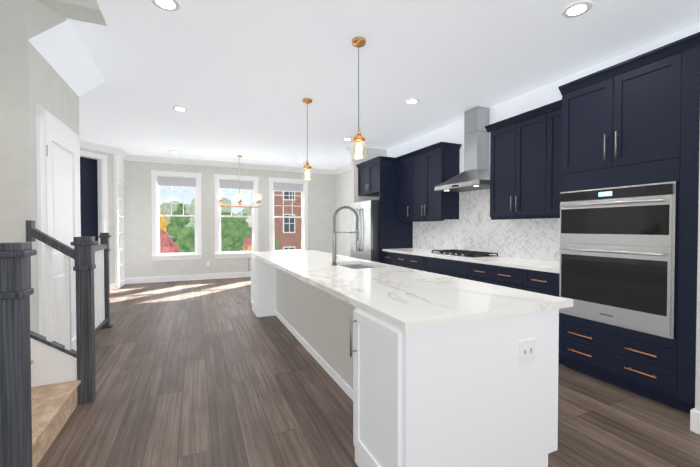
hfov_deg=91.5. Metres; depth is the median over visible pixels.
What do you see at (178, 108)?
recessed light
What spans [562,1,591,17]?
recessed light
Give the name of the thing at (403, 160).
upper cabinet
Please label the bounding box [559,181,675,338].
double oven
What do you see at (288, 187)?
window
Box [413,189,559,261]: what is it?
backsplash
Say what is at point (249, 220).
conservatory
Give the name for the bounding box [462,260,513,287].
base cabinet
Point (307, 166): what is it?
pendant light
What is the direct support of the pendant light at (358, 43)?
hanging from the ceiling
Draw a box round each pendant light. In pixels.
[302,98,312,180]
[351,37,365,159]
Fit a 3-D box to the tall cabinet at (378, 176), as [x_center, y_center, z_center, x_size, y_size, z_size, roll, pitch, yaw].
[0.656,-0.097,6.715,0.733,2.580,0.973,0,1,-24]
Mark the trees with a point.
(177, 234)
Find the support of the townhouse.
on the ground
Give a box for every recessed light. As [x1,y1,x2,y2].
[151,0,179,11]
[172,106,186,110]
[405,98,418,103]
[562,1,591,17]
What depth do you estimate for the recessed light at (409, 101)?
4.45 m
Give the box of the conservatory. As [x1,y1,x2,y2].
[246,215,251,226]
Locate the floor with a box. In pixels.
[37,277,699,466]
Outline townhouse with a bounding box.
[274,191,300,249]
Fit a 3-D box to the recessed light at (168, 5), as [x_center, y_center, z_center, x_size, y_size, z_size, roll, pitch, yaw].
[-1.353,-1.690,2.504,0.189,0.013,0.189,0,1,21]
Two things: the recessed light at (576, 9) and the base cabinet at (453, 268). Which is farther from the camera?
the base cabinet at (453, 268)
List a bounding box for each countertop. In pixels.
[250,251,503,333]
[288,250,572,317]
[382,248,559,275]
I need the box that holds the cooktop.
[429,249,500,257]
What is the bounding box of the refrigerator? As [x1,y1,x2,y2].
[350,200,378,261]
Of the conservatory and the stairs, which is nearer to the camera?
the stairs
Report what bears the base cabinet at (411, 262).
on the floor
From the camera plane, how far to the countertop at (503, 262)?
4.01 m
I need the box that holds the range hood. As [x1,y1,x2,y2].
[435,106,489,191]
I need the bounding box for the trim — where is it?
[36,105,699,433]
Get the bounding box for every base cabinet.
[383,252,393,264]
[394,252,417,269]
[418,256,461,277]
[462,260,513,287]
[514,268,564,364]
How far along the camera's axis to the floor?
2.50 m
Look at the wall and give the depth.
3.54 m
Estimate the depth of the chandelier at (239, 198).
7.88 m
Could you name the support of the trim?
attached to the wall
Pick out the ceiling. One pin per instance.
(235, 78)
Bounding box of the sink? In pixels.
[340,264,375,268]
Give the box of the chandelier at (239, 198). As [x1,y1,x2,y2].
[217,155,261,207]
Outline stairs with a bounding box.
[0,220,97,466]
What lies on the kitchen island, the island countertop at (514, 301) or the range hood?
the island countertop at (514, 301)
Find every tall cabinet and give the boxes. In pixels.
[356,156,412,262]
[558,32,699,413]
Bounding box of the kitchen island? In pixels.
[248,254,558,466]
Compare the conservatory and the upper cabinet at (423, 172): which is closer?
the upper cabinet at (423, 172)
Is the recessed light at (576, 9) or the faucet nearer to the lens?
the recessed light at (576, 9)
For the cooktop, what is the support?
in the countertop at (503, 262)
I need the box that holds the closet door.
[45,121,78,350]
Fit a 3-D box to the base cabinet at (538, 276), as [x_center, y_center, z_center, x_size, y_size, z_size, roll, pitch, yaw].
[2.154,0.808,3.511,0.648,0.878,0.468,0,1,-24]
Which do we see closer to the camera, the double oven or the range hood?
the double oven
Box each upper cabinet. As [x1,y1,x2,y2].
[396,154,407,221]
[408,142,459,221]
[485,100,561,219]
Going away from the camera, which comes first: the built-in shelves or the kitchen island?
the kitchen island
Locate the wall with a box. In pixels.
[0,0,699,411]
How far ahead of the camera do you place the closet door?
2.93 m
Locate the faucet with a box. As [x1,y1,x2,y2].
[331,206,358,265]
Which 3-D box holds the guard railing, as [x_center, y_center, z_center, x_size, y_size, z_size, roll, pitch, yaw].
[-2.997,0.620,4.023,0.135,1.235,1.082,0,1,-24]
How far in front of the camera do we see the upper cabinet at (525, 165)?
3.82 m
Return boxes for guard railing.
[94,233,112,333]
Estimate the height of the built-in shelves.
2.300 m
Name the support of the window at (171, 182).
in the wall
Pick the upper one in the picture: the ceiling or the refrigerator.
the ceiling
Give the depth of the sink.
3.91 m
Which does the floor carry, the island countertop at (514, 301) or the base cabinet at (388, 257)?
the base cabinet at (388, 257)
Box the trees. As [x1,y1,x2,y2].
[160,198,279,252]
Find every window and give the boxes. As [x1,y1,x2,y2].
[157,176,196,254]
[219,180,253,252]
[273,182,302,250]
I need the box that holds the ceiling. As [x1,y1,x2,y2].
[66,0,699,169]
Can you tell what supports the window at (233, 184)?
in the wall
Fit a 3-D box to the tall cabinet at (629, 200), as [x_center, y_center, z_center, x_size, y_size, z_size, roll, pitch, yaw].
[2.402,-0.032,2.819,0.754,2.580,0.967,0,1,-24]
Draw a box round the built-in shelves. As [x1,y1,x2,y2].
[118,181,124,287]
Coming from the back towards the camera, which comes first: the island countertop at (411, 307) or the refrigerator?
the refrigerator

